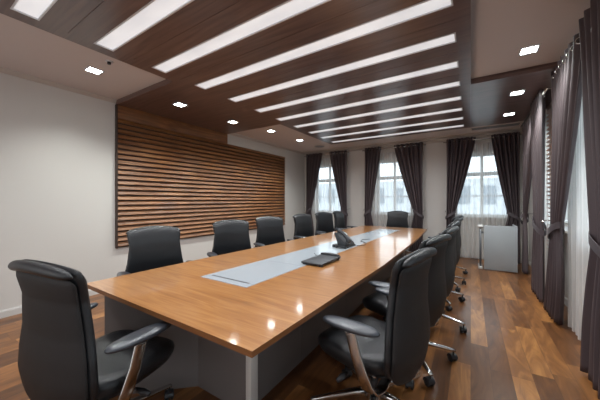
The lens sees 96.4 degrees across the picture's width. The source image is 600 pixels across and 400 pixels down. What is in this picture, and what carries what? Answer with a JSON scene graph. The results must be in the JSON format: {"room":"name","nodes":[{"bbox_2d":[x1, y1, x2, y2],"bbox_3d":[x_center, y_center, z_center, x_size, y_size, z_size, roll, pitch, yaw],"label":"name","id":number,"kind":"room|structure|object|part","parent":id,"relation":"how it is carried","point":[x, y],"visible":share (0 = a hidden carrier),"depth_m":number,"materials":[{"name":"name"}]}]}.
{"room":"conference room","nodes":[
{"label":"conference room","id":0,"kind":"room"},
{"bbox_2d":[0,72,304,310],"bbox_3d":[-2.507,-0.080,4.858,0.250,2.900,10.000,0,0,33],"label":"wall","id":1,"kind":"structure","parent":0,"point":[57,145],"depth_m":3.59,"materials":[{"name":"grey paint"}]},
{"bbox_2d":[0,290,99,318],"bbox_3d":[-2.394,1.327,4.786,0.018,0.085,9.500,0,0,33],"label":"baseboard","id":2,"kind":"structure","parent":1,"relation":"attached to","point":[16,310],"depth_m":3.18,"materials":[{"name":"grey"}]},
{"bbox_2d":[0,67,303,154],"bbox_3d":[-2.385,-1.505,4.780,0.040,0.050,9.500,0,0,33],"label":"trim","id":3,"kind":"structure","parent":1,"relation":"attached to","point":[2,70],"depth_m":3.65,"materials":[{"name":"beige wood"}]},
{"bbox_2d":[115,104,285,248],"bbox_3d":[-1.629,-0.360,5.953,0.054,2.199,4.409,0,0,33],"label":"wall panel","id":4,"kind":"object","parent":1,"relation":"attached to","point":[187,177],"visible":0.95,"depth_m":5.07,"materials":[{"name":"brown wood"}]},
{"bbox_3d":[-2.808,-0.360,4.101,0.054,2.199,0.017,0,0,33],"label":"edge trim","id":5,"kind":"part","parent":4,"relation":"part of","materials":[{"name":"brown"}]},
{"bbox_2d":[0,0,589,151],"bbox_3d":[-0.015,-1.590,3.270,6.260,0.120,10.100,0,0,33],"label":"ceiling","id":6,"kind":"structure","parent":0,"point":[499,28],"depth_m":2.82,"materials":[{"name":"grey"}]},
{"bbox_2d":[83,66,104,74],"bbox_3d":[-2.424,-1.533,3.156,0.160,0.026,0.160,0,0,33],"label":"recessed light","id":7,"kind":"object","parent":6,"relation":"in","point":[91,69],"visible":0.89,"depth_m":3.16,"materials":[{"name":"white"}]},
{"bbox_2d":[86,67,101,73],"bbox_3d":[-2.424,-1.532,3.156,0.128,0.012,0.128,0,0,33],"label":"diffuser","id":8,"kind":"object","parent":7,"relation":"attached to","point":[94,70],"depth_m":3.16,"materials":[{"name":"white plastic"}]},
{"bbox_2d":[105,59,112,64],"bbox_3d":[-2.103,-1.512,2.952,0.070,0.035,0.070,0,0,33],"label":"ceiling sensor","id":9,"kind":"object","parent":6,"relation":"attached to","point":[109,62],"visible":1,"depth_m":2.94,"materials":[{"name":"grey plastic"}]},
{"bbox_2d":[116,79,277,133],"bbox_3d":[-1.609,-1.496,4.641,1.496,0.068,2.200,0,0,33],"label":"ceiling panel","id":10,"kind":"object","parent":6,"relation":"attached to","point":[202,110],"visible":0.71,"depth_m":4.28,"materials":[{"name":"brown wood"}]},
{"bbox_2d":[172,102,187,107],"bbox_3d":[-1.836,-1.465,4.098,0.160,0.026,0.160,0,0,33],"label":"recessed light","id":11,"kind":"object","parent":10,"relation":"attached to","point":[179,104],"visible":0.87,"depth_m":4.09,"materials":[{"name":"white"}]},
{"bbox_2d":[0,0,470,144],"bbox_3d":[0.170,-1.495,3.152,3.100,0.070,7.300,0,0,33],"label":"ceiling panel","id":12,"kind":"object","parent":6,"relation":"attached to","point":[81,22],"visible":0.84,"depth_m":2.63,"materials":[{"name":"brown wood"}]},
{"bbox_2d":[10,0,56,20],"bbox_3d":[-0.963,-1.473,1.345,2.850,0.034,0.164,0,0,33],"label":"ceiling light","id":13,"kind":"object","parent":12,"relation":"attached to","point":[35,9],"visible":0.93,"depth_m":2.04,"materials":[{"name":"white plastic"}]},
{"bbox_2d":[94,0,193,51],"bbox_3d":[-0.675,-1.473,1.797,2.850,0.034,0.164,0,0,33],"label":"ceiling light","id":14,"kind":"object","parent":12,"relation":"attached to","point":[154,12],"visible":0.83,"depth_m":2.21,"materials":[{"name":"white plastic"}]},
{"bbox_2d":[151,0,330,72],"bbox_3d":[-0.387,-1.473,2.250,2.850,0.034,0.164,0,0,33],"label":"ceiling light","id":15,"kind":"object","parent":12,"relation":"attached to","point":[289,9],"visible":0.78,"depth_m":2.33,"materials":[{"name":"white plastic"}]},
{"bbox_2d":[195,0,452,89],"bbox_3d":[-0.096,-1.473,2.706,2.850,0.034,0.164,0,0,33],"label":"ceiling light","id":16,"kind":"object","parent":12,"relation":"attached to","point":[426,7],"visible":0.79,"depth_m":2.43,"materials":[{"name":"white plastic"}]},
{"bbox_2d":[228,32,456,101],"bbox_3d":[0.198,-1.473,3.167,2.850,0.034,0.164,0,0,33],"label":"ceiling light","id":17,"kind":"object","parent":12,"relation":"attached to","point":[450,38],"visible":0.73,"depth_m":2.90,"materials":[{"name":"white plastic"}]},
{"bbox_2d":[255,61,458,112],"bbox_3d":[0.499,-1.473,3.641,2.850,0.034,0.164,0,0,33],"label":"ceiling light","id":18,"kind":"object","parent":12,"relation":"attached to","point":[455,64],"visible":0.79,"depth_m":3.41,"materials":[{"name":"white plastic"}]},
{"bbox_2d":[276,81,460,120],"bbox_3d":[0.801,-1.473,4.114,2.850,0.034,0.164,0,0,33],"label":"ceiling light","id":19,"kind":"object","parent":12,"relation":"attached to","point":[457,83],"visible":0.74,"depth_m":3.91,"materials":[{"name":"white plastic"}]},
{"bbox_2d":[294,96,461,127],"bbox_3d":[1.103,-1.473,4.588,2.850,0.034,0.164,0,0,33],"label":"ceiling light","id":20,"kind":"object","parent":12,"relation":"attached to","point":[457,97],"visible":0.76,"depth_m":4.41,"materials":[{"name":"white plastic"}]},
{"bbox_2d":[308,108,462,133],"bbox_3d":[1.405,-1.473,5.061,2.850,0.034,0.164,0,0,33],"label":"ceiling light","id":21,"kind":"object","parent":12,"relation":"attached to","point":[456,109],"visible":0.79,"depth_m":4.91,"materials":[{"name":"white plastic"}]},
{"bbox_2d":[320,117,462,138],"bbox_3d":[1.706,-1.473,5.535,2.850,0.034,0.164,0,0,33],"label":"ceiling light","id":22,"kind":"object","parent":12,"relation":"attached to","point":[458,118],"visible":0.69,"depth_m":5.41,"materials":[{"name":"white plastic"}]},
{"bbox_2d":[332,124,463,142],"bbox_3d":[2.008,-1.473,6.009,2.850,0.034,0.164,0,0,33],"label":"ceiling light","id":23,"kind":"object","parent":12,"relation":"attached to","point":[455,126],"visible":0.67,"depth_m":5.88,"materials":[{"name":"white plastic"}]},
{"bbox_2d":[471,122,521,130],"bbox_3d":[4.035,-1.520,5.552,0.840,0.020,0.200,0,0,33],"label":"ceiling vent","id":24,"kind":"object","parent":6,"relation":"in","point":[516,123],"visible":0.99,"depth_m":5.51,"materials":[{"name":"beige metal"}]},
{"bbox_2d":[471,62,556,126],"bbox_3d":[3.247,-1.496,4.109,1.056,0.068,2.380,0,0,33],"label":"ceiling panel","id":25,"kind":"object","parent":6,"relation":"attached to","point":[490,98],"visible":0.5,"depth_m":3.68,"materials":[{"name":"brown wood"}]},
{"bbox_2d":[503,112,515,115],"bbox_3d":[3.553,-1.465,4.554,0.160,0.026,0.160,0,0,33],"label":"recessed light","id":26,"kind":"object","parent":25,"relation":"attached to","point":[511,113],"visible":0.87,"depth_m":4.55,"materials":[{"name":"white plastic"}]},
{"bbox_2d":[509,89,525,95],"bbox_3d":[2.951,-1.465,3.645,0.160,0.026,0.160,0,0,33],"label":"recessed light","id":27,"kind":"object","parent":25,"relation":"attached to","point":[518,92],"visible":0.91,"depth_m":3.63,"materials":[{"name":"white"}]},
{"bbox_2d":[511,91,522,94],"bbox_3d":[2.951,-1.464,3.645,0.128,0.012,0.128,0,0,33],"label":"diffuser","id":28,"kind":"object","parent":27,"relation":"attached to","point":[513,92],"depth_m":3.63,"materials":[{"name":"white plastic"}]},
{"bbox_2d":[518,43,540,55],"bbox_3d":[2.329,-1.533,2.725,0.160,0.026,0.160,0,0,33],"label":"recessed light","id":29,"kind":"object","parent":6,"relation":"in","point":[533,48],"visible":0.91,"depth_m":2.72,"materials":[{"name":"white"}]},
{"bbox_2d":[520,46,537,54],"bbox_3d":[2.329,-1.532,2.725,0.128,0.012,0.128,0,0,33],"label":"diffuser","id":30,"kind":"object","parent":29,"relation":"attached to","point":[529,49],"depth_m":2.72,"materials":[{"name":"white plastic"}]},
{"bbox_2d":[0,252,598,399],"bbox_3d":[-0.015,1.420,3.270,6.260,0.100,10.100,0,0,33],"label":"floor","id":31,"kind":"structure","parent":0,"point":[511,348],"depth_m":2.33,"materials":[{"name":"brown wood"}]},
{"bbox_2d":[8,259,174,399],"bbox_3d":[-1.065,0.823,1.518,0.802,1.094,0.812,0,0,23],"label":"office chair","id":32,"kind":"object","parent":31,"relation":"on","point":[60,357],"visible":0.99,"depth_m":1.21,"materials":[{"name":"black leather"}]},
{"bbox_2d":[23,259,98,399],"bbox_3d":[-1.190,0.632,1.272,0.590,0.710,0.124,0,0,24],"label":"chair backrest","id":33,"kind":"object","parent":32,"relation":"on","point":[60,362],"depth_m":1.18,"materials":[{"name":"black leather"}]},
{"bbox_3d":[-1.065,0.917,1.558,0.546,0.116,0.556,0,0,24],"label":"seat","id":34,"kind":"part","parent":32,"relation":"part of","materials":[{"name":"black leather"}]},
{"bbox_3d":[-0.912,1.040,1.476,0.212,0.043,0.036,0,0,17],"label":"lever","id":35,"kind":"part","parent":32,"relation":"part of","materials":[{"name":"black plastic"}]},
{"bbox_3d":[-0.982,1.239,1.683,0.052,0.087,0.375,0,0,31],"label":"leg","id":36,"kind":"part","parent":32,"relation":"part of","materials":[{"name":"silver metal"}]},
{"bbox_2d":[117,226,192,276],"bbox_3d":[-1.335,0.823,2.656,0.801,1.094,0.821,0,0,44],"label":"office chair","id":37,"kind":"object","parent":31,"relation":"on","point":[150,247],"visible":0.4,"depth_m":2.76,"materials":[{"name":"black leather"}]},
{"bbox_2d":[207,219,255,256],"bbox_3d":[-0.827,0.823,3.476,0.817,1.094,0.784,0,0,-33],"label":"office chair","id":38,"kind":"object","parent":31,"relation":"on","point":[231,235],"visible":0.35,"depth_m":3.68,"materials":[{"name":"black leather"}]},
{"bbox_2d":[87,226,426,399],"bbox_3d":[0.603,0.993,3.849,1.720,0.754,5.500,0,0,33],"label":"conference table","id":39,"kind":"object","parent":31,"relation":"on","point":[242,321],"visible":0.81,"depth_m":1.93,"materials":[{"name":"brown wood"}]},
{"bbox_3d":[-1.054,1.010,1.929,0.620,0.721,0.025,0,0,-10],"label":"wing panel","id":40,"kind":"part","parent":39,"relation":"part of","materials":[{"name":"grey laminate"}]},
{"bbox_3d":[-0.541,1.010,1.854,0.475,0.721,0.025,0,0,33],"label":"panel","id":41,"kind":"part","parent":39,"relation":"part of","materials":[{"name":"grey laminate"}]},
{"bbox_3d":[-0.571,0.618,2.056,0.507,0.003,0.072,0,0,33],"label":"inlay plate","id":42,"kind":"part","parent":39,"relation":"part of","materials":[{"name":"grey"}]},
{"bbox_3d":[-0.310,1.010,1.728,0.044,0.721,0.069,0,0,33],"label":"corner post","id":43,"kind":"part","parent":39,"relation":"part of","materials":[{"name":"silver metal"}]},
{"bbox_3d":[-0.364,0.618,2.364,0.518,0.003,0.662,0,0,33],"label":"inlay plate","id":44,"kind":"part","parent":39,"relation":"part of","materials":[{"name":"grey"}]},
{"bbox_3d":[-0.157,1.010,2.031,0.022,0.721,0.600,0,0,33],"label":"panel","id":45,"kind":"part","parent":39,"relation":"part of","materials":[{"name":"grey laminate"}]},
{"bbox_3d":[0.013,0.618,2.914,0.503,0.003,0.667,0,0,33],"label":"inlay plate","id":46,"kind":"part","parent":39,"relation":"part of","materials":[{"name":"grey metal"}]},
{"bbox_2d":[301,252,340,266],"bbox_3d":[0.201,0.587,2.701,0.304,0.060,0.410,0,0,34],"label":"notebook","id":47,"kind":"object","parent":39,"relation":"on","point":[323,258],"visible":1,"depth_m":2.65,"materials":[{"name":"grey leather"}]},
{"bbox_3d":[0.265,1.010,2.694,0.022,0.721,0.967,0,0,33],"label":"panel","id":48,"kind":"part","parent":39,"relation":"part of","materials":[{"name":"grey laminate"}]},
{"bbox_3d":[0.393,0.618,3.467,0.472,0.003,0.678,0,0,34],"label":"inlay plate","id":49,"kind":"part","parent":39,"relation":"part of","materials":[{"name":"grey"}]},
{"bbox_2d":[332,228,355,248],"bbox_3d":[0.584,0.494,3.533,0.252,0.245,0.350,0,0,39],"label":"desk phone","id":50,"kind":"object","parent":39,"relation":"on","point":[344,241],"visible":1,"depth_m":3.48,"materials":[{"name":"grey plastic"}]},
{"bbox_3d":[0.772,0.618,4.019,0.457,0.003,0.678,0,0,34],"label":"inlay plate","id":51,"kind":"part","parent":39,"relation":"part of","materials":[{"name":"grey"}]},
{"bbox_3d":[0.786,1.010,3.513,0.022,0.721,0.967,0,0,33],"label":"panel","id":52,"kind":"part","parent":39,"relation":"part of","materials":[{"name":"grey laminate"}]},
{"bbox_3d":[1.152,0.618,4.572,0.442,0.003,0.677,0,0,34],"label":"inlay plate","id":53,"kind":"part","parent":39,"relation":"part of","materials":[{"name":"grey"}]},
{"bbox_3d":[1.308,1.010,4.331,0.022,0.721,0.967,0,0,33],"label":"panel","id":54,"kind":"part","parent":39,"relation":"part of","materials":[{"name":"grey laminate"}]},
{"bbox_3d":[1.523,0.618,5.112,0.426,0.003,0.647,0,0,34],"label":"inlay plate","id":55,"kind":"part","parent":39,"relation":"part of","materials":[{"name":"grey"}]},
{"bbox_3d":[1.791,0.618,5.499,0.419,0.003,0.297,0,0,33],"label":"inlay plate","id":56,"kind":"part","parent":39,"relation":"part of","materials":[{"name":"grey"}]},
{"bbox_3d":[1.836,1.010,5.160,0.022,0.721,0.995,0,0,33],"label":"panel","id":57,"kind":"part","parent":39,"relation":"part of","materials":[{"name":"grey laminate"}]},
{"bbox_2d":[253,216,294,246],"bbox_3d":[-0.347,0.823,4.307,0.820,1.094,0.803,0,0,-37],"label":"office chair","id":58,"kind":"object","parent":31,"relation":"on","point":[270,230],"visible":0.39,"depth_m":4.45,"materials":[{"name":"black leather"}]},
{"bbox_2d":[293,214,324,238],"bbox_3d":[0.217,0.823,5.182,0.782,1.094,0.829,0,0,41],"label":"office chair","id":59,"kind":"object","parent":31,"relation":"on","point":[303,228],"visible":0.41,"depth_m":5.28,"materials":[{"name":"black leather"}]},
{"bbox_2d":[294,214,312,238],"bbox_3d":[0.053,0.632,5.318,0.124,0.710,0.590,0,0,40],"label":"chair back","id":60,"kind":"object","parent":59,"relation":"on","point":[303,222],"depth_m":5.29,"materials":[{"name":"black leather"}]},
{"bbox_2d":[315,212,343,234],"bbox_3d":[0.710,0.822,5.873,0.840,1.096,0.789,0,0,-40],"label":"office chair","id":61,"kind":"object","parent":31,"relation":"on","point":[324,220],"visible":0.3,"depth_m":6.07,"materials":[{"name":"black leather"}]},
{"bbox_2d":[316,212,333,234],"bbox_3d":[0.548,0.632,6.096,0.590,0.710,0.124,0,0,-40],"label":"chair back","id":62,"kind":"object","parent":61,"relation":"on","point":[324,220],"depth_m":6.08,"materials":[{"name":"black leather"}]},
{"bbox_2d":[333,211,358,230],"bbox_3d":[1.213,0.823,6.635,0.800,1.094,0.817,0,0,33],"label":"office chair","id":63,"kind":"object","parent":31,"relation":"on","point":[339,222],"visible":0.4,"depth_m":6.71,"materials":[{"name":"black leather"}]},
{"bbox_2d":[334,211,344,230],"bbox_3d":[0.976,0.632,6.753,0.124,0.710,0.590,0,0,33],"label":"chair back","id":64,"kind":"object","parent":63,"relation":"on","point":[339,222],"depth_m":6.71,"materials":[{"name":"black leather"}]},
{"bbox_2d":[311,247,436,399],"bbox_3d":[0.509,0.823,1.707,0.785,1.094,0.825,0,0,42],"label":"office chair","id":65,"kind":"object","parent":31,"relation":"on","point":[394,351],"visible":1,"depth_m":1.45,"materials":[{"name":"black leather"}]},
{"bbox_3d":[0.257,1.239,1.715,0.375,0.087,0.052,0,0,0],"label":"leg","id":66,"kind":"part","parent":65,"relation":"part of","materials":[{"name":"silver metal"}]},
{"bbox_3d":[0.300,1.046,1.637,0.214,0.055,0.040,0,0,-39],"label":"lever","id":67,"kind":"part","parent":65,"relation":"part of","materials":[{"name":"black plastic"}]},
{"bbox_3d":[0.424,0.917,1.758,0.556,0.116,0.546,0,0,41],"label":"seat","id":68,"kind":"part","parent":65,"relation":"part of","materials":[{"name":"black leather"}]},
{"bbox_3d":[0.406,1.239,1.507,0.052,0.087,0.375,0,0,19],"label":"leg","id":69,"kind":"part","parent":65,"relation":"part of","materials":[{"name":"silver metal"}]},
{"bbox_3d":[0.650,1.239,1.584,0.375,0.087,0.052,0,0,37],"label":"leg","id":70,"kind":"part","parent":65,"relation":"part of","materials":[{"name":"silver metal"}]},
{"bbox_2d":[383,247,428,379],"bbox_3d":[0.658,0.632,1.551,0.124,0.710,0.590,0,0,41],"label":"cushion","id":71,"kind":"object","parent":65,"relation":"on","point":[406,343],"depth_m":1.39,"materials":[{"name":"black leather"}]},
{"bbox_2d":[382,211,411,255],"bbox_3d":[2.326,0.823,6.593,0.803,1.094,0.826,0,0,33],"label":"office chair","id":72,"kind":"object","parent":31,"relation":"on","point":[395,218],"visible":0.34,"depth_m":6.75,"materials":[{"name":"black leather"}]},
{"bbox_2d":[386,211,408,227],"bbox_3d":[2.470,0.632,6.780,0.590,0.710,0.124,0,0,33],"label":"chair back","id":73,"kind":"object","parent":72,"relation":"on","point":[395,218],"depth_m":6.75,"materials":[{"name":"black leather"}]},
{"bbox_2d":[362,234,457,386],"bbox_3d":[0.899,0.823,2.380,0.829,1.094,0.782,0,0,-45],"label":"office chair","id":74,"kind":"object","parent":31,"relation":"on","point":[376,302],"visible":0.47,"depth_m":2.13,"materials":[{"name":"black leather"}]},
{"bbox_3d":[0.872,0.917,2.403,0.546,0.116,0.556,0,0,-44],"label":"seat","id":75,"kind":"part","parent":74,"relation":"part of","materials":[{"name":"black leather"}]},
{"bbox_3d":[0.940,1.239,2.138,0.052,0.087,0.375,0,0,-6],"label":"leg","id":76,"kind":"part","parent":74,"relation":"part of","materials":[{"name":"silver metal"}]},
{"bbox_2d":[418,234,442,249],"bbox_3d":[1.091,0.632,2.180,0.590,0.710,0.124,0,0,-44],"label":"cushion","id":77,"kind":"object","parent":74,"relation":"on","point":[433,241],"depth_m":2.01,"materials":[{"name":"black leather"}]},
{"bbox_3d":[1.132,1.239,2.308,0.375,0.087,0.052,0,0,13],"label":"leg","id":78,"kind":"part","parent":74,"relation":"part of","materials":[{"name":"silver metal"}]},
{"bbox_2d":[383,226,466,332],"bbox_3d":[1.413,0.822,2.987,0.800,1.096,0.849,0,0,38],"label":"office chair","id":79,"kind":"object","parent":31,"relation":"on","point":[449,259],"visible":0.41,"depth_m":2.74,"materials":[{"name":"black leather"}]},
{"bbox_3d":[1.548,1.239,2.864,0.375,0.087,0.052,0,0,38],"label":"leg","id":80,"kind":"part","parent":79,"relation":"part of","materials":[{"name":"silver metal"}]},
{"bbox_2d":[428,215,467,273],"bbox_3d":[2.697,0.823,5.097,0.807,1.094,0.816,0,0,43],"label":"office chair","id":81,"kind":"object","parent":31,"relation":"on","point":[458,216],"visible":0.1,"depth_m":4.91,"materials":[{"name":"black leather"}]},
{"bbox_2d":[445,221,464,310],"bbox_3d":[1.808,0.823,3.715,0.804,1.094,0.818,0,0,37],"label":"office chair","id":82,"kind":"object","parent":31,"relation":"on","point":[455,223],"visible":0.25,"depth_m":3.46,"materials":[{"name":"black leather"}]},
{"bbox_2d":[453,217,465,291],"bbox_3d":[2.240,0.823,4.402,0.806,1.094,0.797,0,0,36],"label":"office chair","id":83,"kind":"object","parent":31,"relation":"on","point":[458,251],"visible":0.21,"depth_m":4.10,"materials":[{"name":"black leather"}]},
{"bbox_2d":[477,224,517,272],"bbox_3d":[3.921,0.932,5.363,0.620,0.875,0.540,0,0,33],"label":"cabinet","id":84,"kind":"object","parent":31,"relation":"on","point":[500,242],"visible":1,"depth_m":5.12,"materials":[{"name":"white metal"}]},
{"bbox_3d":[3.621,0.935,5.377,0.034,0.770,0.034,0,0,33],"label":"leg","id":85,"kind":"part","parent":84,"relation":"part of","materials":[{"name":"grey metal"}]},
{"bbox_2d":[305,135,528,259],"bbox_3d":[2.612,-0.080,7.394,5.660,2.900,0.280,0,0,33],"label":"wall","id":86,"kind":"structure","parent":0,"point":[434,162],"depth_m":6.83,"materials":[{"name":"grey paint"}]},
{"bbox_2d":[363,144,425,151],"bbox_3d":[2.492,-1.385,7.197,1.630,0.023,0.182,0,0,33],"label":"curtain rod","id":87,"kind":"object","parent":86,"relation":"attached to","point":[422,144],"visible":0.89,"depth_m":7.12,"materials":[{"name":"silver metal"}]},
{"bbox_2d":[364,147,380,225],"bbox_3d":[1.983,-0.047,7.434,0.207,2.806,0.529,0,0,-43],"label":"curtain","id":88,"kind":"object","parent":87,"relation":"hanging from","point":[372,157],"visible":0.79,"depth_m":7.43,"materials":[{"name":"grey fabric"}]},
{"bbox_2d":[394,142,424,252],"bbox_3d":[2.813,-0.047,6.898,0.760,2.807,0.215,0,0,22],"label":"curtain","id":89,"kind":"object","parent":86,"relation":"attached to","point":[409,159],"visible":0.85,"depth_m":6.83,"materials":[{"name":"grey fabric"}]},
{"bbox_2d":[302,127,521,155],"bbox_3d":[2.489,-1.480,7.165,5.620,0.100,0.240,0,0,33],"label":"trim","id":90,"kind":"structure","parent":86,"relation":"attached to","point":[486,134],"depth_m":6.76,"materials":[{"name":"beige"}]},
{"bbox_2d":[443,134,521,142],"bbox_3d":[4.137,-1.385,6.149,1.490,0.023,0.182,0,0,33],"label":"curtain rod","id":91,"kind":"object","parent":86,"relation":"attached to","point":[520,134],"visible":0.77,"depth_m":6.05,"materials":[{"name":"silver metal"}]},
{"bbox_2d":[445,137,475,227],"bbox_3d":[3.742,-0.047,6.308,0.654,2.806,0.213,0,0,45],"label":"curtain","id":92,"kind":"object","parent":91,"relation":"hanging from","point":[459,154],"visible":0.7,"depth_m":6.33,"materials":[{"name":"grey fabric"}]},
{"bbox_2d":[491,132,521,263],"bbox_3d":[4.507,-0.047,5.825,0.567,2.806,0.207,0,0,19],"label":"curtain","id":93,"kind":"object","parent":91,"relation":"hanging from","point":[506,150],"visible":0.8,"depth_m":5.79,"materials":[{"name":"grey fabric"}]},
{"bbox_3d":[4.251,-0.335,6.264,1.180,1.510,0.254,0,0,33],"label":"window","id":94,"kind":"structure","parent":86,"relation":"in","visible":0},
{"bbox_2d":[455,143,507,258],"bbox_3d":[4.170,0.025,6.136,1.280,2.630,0.066,0,0,33],"label":"sheer curtain","id":95,"kind":"object","parent":94,"relation":"hanging from","point":[481,200],"visible":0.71,"depth_m":6.16,"materials":[{"name":"white fabric"}]},
{"bbox_3d":[2.573,-0.335,7.333,1.020,1.510,0.254,0,0,33],"label":"window","id":96,"kind":"structure","parent":86,"relation":"in","visible":0},
{"bbox_2d":[371,152,413,250],"bbox_3d":[2.491,0.025,7.205,1.260,2.630,0.066,0,0,33],"label":"sheer curtain","id":97,"kind":"object","parent":96,"relation":"hanging from","point":[390,194],"visible":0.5,"depth_m":7.26,"materials":[{"name":"white fabric"}]},
{"bbox_3d":[0.903,-0.335,8.397,1.020,1.510,0.254,0,0,33],"label":"window","id":98,"kind":"structure","parent":86,"relation":"in","visible":0},
{"bbox_2d":[311,158,340,235],"bbox_3d":[0.830,0.025,8.263,1.120,2.630,0.066,0,0,33],"label":"sheer curtain","id":99,"kind":"object","parent":98,"relation":"hanging from","point":[326,199],"visible":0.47,"depth_m":8.29,"materials":[{"name":"white fabric"}]},
{"bbox_3d":[0.827,-1.385,8.258,1.520,0.023,0.182,0,0,33],"label":"curtain rod","id":100,"kind":"object","parent":86,"relation":"attached to","visible":0},
{"bbox_2d":[305,153,321,235],"bbox_3d":[0.413,-0.047,8.431,0.637,2.806,0.213,0,0,44],"label":"curtain","id":101,"kind":"object","parent":100,"relation":"hanging from","point":[313,163],"visible":0.75,"depth_m":8.45,"materials":[{"name":"grey fabric"}]},
{"bbox_2d":[329,150,347,227],"bbox_3d":[1.160,-0.047,7.954,0.634,2.807,0.212,0,0,20],"label":"curtain","id":102,"kind":"object","parent":100,"relation":"hanging from","point":[338,161],"visible":0.8,"depth_m":7.90,"materials":[{"name":"grey fabric"}]},
{"bbox_2d":[529,113,567,298],"bbox_3d":[2.498,-0.080,1.687,0.280,2.900,10.030,0,0,33],"label":"wall","id":103,"kind":"structure","parent":0,"point":[565,236],"depth_m":4.30,"materials":[{"name":"grey paint"}]},
{"bbox_2d":[520,87,550,126],"bbox_3d":[3.718,-1.385,4.117,0.272,0.023,2.060,0,0,33],"label":"curtain rod","id":104,"kind":"object","parent":103,"relation":"attached to","point":[547,88],"visible":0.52,"depth_m":4.24,"materials":[{"name":"silver metal"}]},
{"bbox_2d":[520,112,532,273],"bbox_3d":[4.006,-0.047,4.566,0.270,2.807,1.172,0,0,33],"label":"curtain","id":105,"kind":"object","parent":104,"relation":"hanging from","point":[526,128],"visible":0.84,"depth_m":4.87,"materials":[{"name":"grey fabric"}]},
{"bbox_2d":[528,260,567,306],"bbox_3d":[2.364,1.327,1.755,0.018,0.085,9.500,0,0,33],"label":"baseboard","id":106,"kind":"structure","parent":103,"relation":"attached to","point":[529,261],"depth_m":3.52,"materials":[{"name":"grey"}]},
{"bbox_2d":[545,103,551,245],"bbox_3d":[3.507,-0.295,3.718,0.060,2.090,0.560,0,0,33],"label":"blind","id":107,"kind":"object","parent":103,"relation":"attached to","point":[548,109],"visible":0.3,"depth_m":3.83,"materials":[{"name":"brown"}]},
{"bbox_3d":[3.507,-1.315,3.718,0.060,0.050,0.560,0,0,33],"label":"head rail","id":108,"kind":"part","parent":107,"relation":"part of","materials":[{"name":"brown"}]},
{"bbox_2d":[531,89,567,302],"bbox_3d":[3.344,-0.047,3.740,0.278,2.806,0.786,0,0,15],"label":"curtain","id":109,"kind":"object","parent":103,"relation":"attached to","point":[538,105],"visible":1,"depth_m":3.62,"materials":[{"name":"grey fabric"}]},
{"bbox_2d":[531,89,544,302],"bbox_3d":[3.363,-0.047,3.793,0.081,2.806,0.708,0,0,33],"label":"drape","id":110,"kind":"object","parent":109,"relation":"hanging from","point":[538,105],"depth_m":3.62,"materials":[{"name":"grey fabric"}]},
{"bbox_2d":[564,221,567,233],"bbox_3d":[3.744,-0.335,3.780,0.254,1.510,1.520,0,0,33],"label":"window","id":111,"kind":"structure","parent":103,"relation":"in","point":[566,225],"depth_m":3.61,"materials":[{"name":"grey glass"}]},
{"bbox_2d":[544,112,549,281],"bbox_3d":[3.895,0.025,4.318,0.066,2.630,0.930,0,0,33],"label":"sheer curtain","id":112,"kind":"object","parent":111,"relation":"hanging from","point":[546,115],"visible":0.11,"depth_m":3.98,"materials":[{"name":"white fabric"}]},
{"bbox_3d":[2.461,-1.385,2.143,0.272,0.023,2.140,0,0,33],"label":"curtain rod","id":113,"kind":"object","parent":103,"relation":"attached to","visible":0},
{"bbox_2d":[543,33,581,324],"bbox_3d":[2.823,-0.047,2.758,0.321,2.807,1.286,0,0,33],"label":"curtain","id":114,"kind":"object","parent":113,"relation":"hanging from","point":[566,77],"visible":0.98,"depth_m":2.81,"materials":[{"name":"grey fabric"}]},
{"bbox_2d":[568,101,589,340],"bbox_3d":[2.451,0.025,2.173,0.066,2.630,1.700,0,0,33],"label":"sheer curtain","id":115,"kind":"object","parent":113,"relation":"hanging from","point":[578,220],"visible":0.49,"depth_m":2.63,"materials":[{"name":"white fabric"}]},
{"bbox_2d":[579,0,599,399],"bbox_3d":[2.055,-0.047,1.740,0.309,2.806,1.076,0,0,20],"label":"curtain","id":116,"kind":"object","parent":113,"relation":"hanging from","point":[589,25],"visible":1,"depth_m":1.98,"materials":[{"name":"grey fabric"}]}
]}

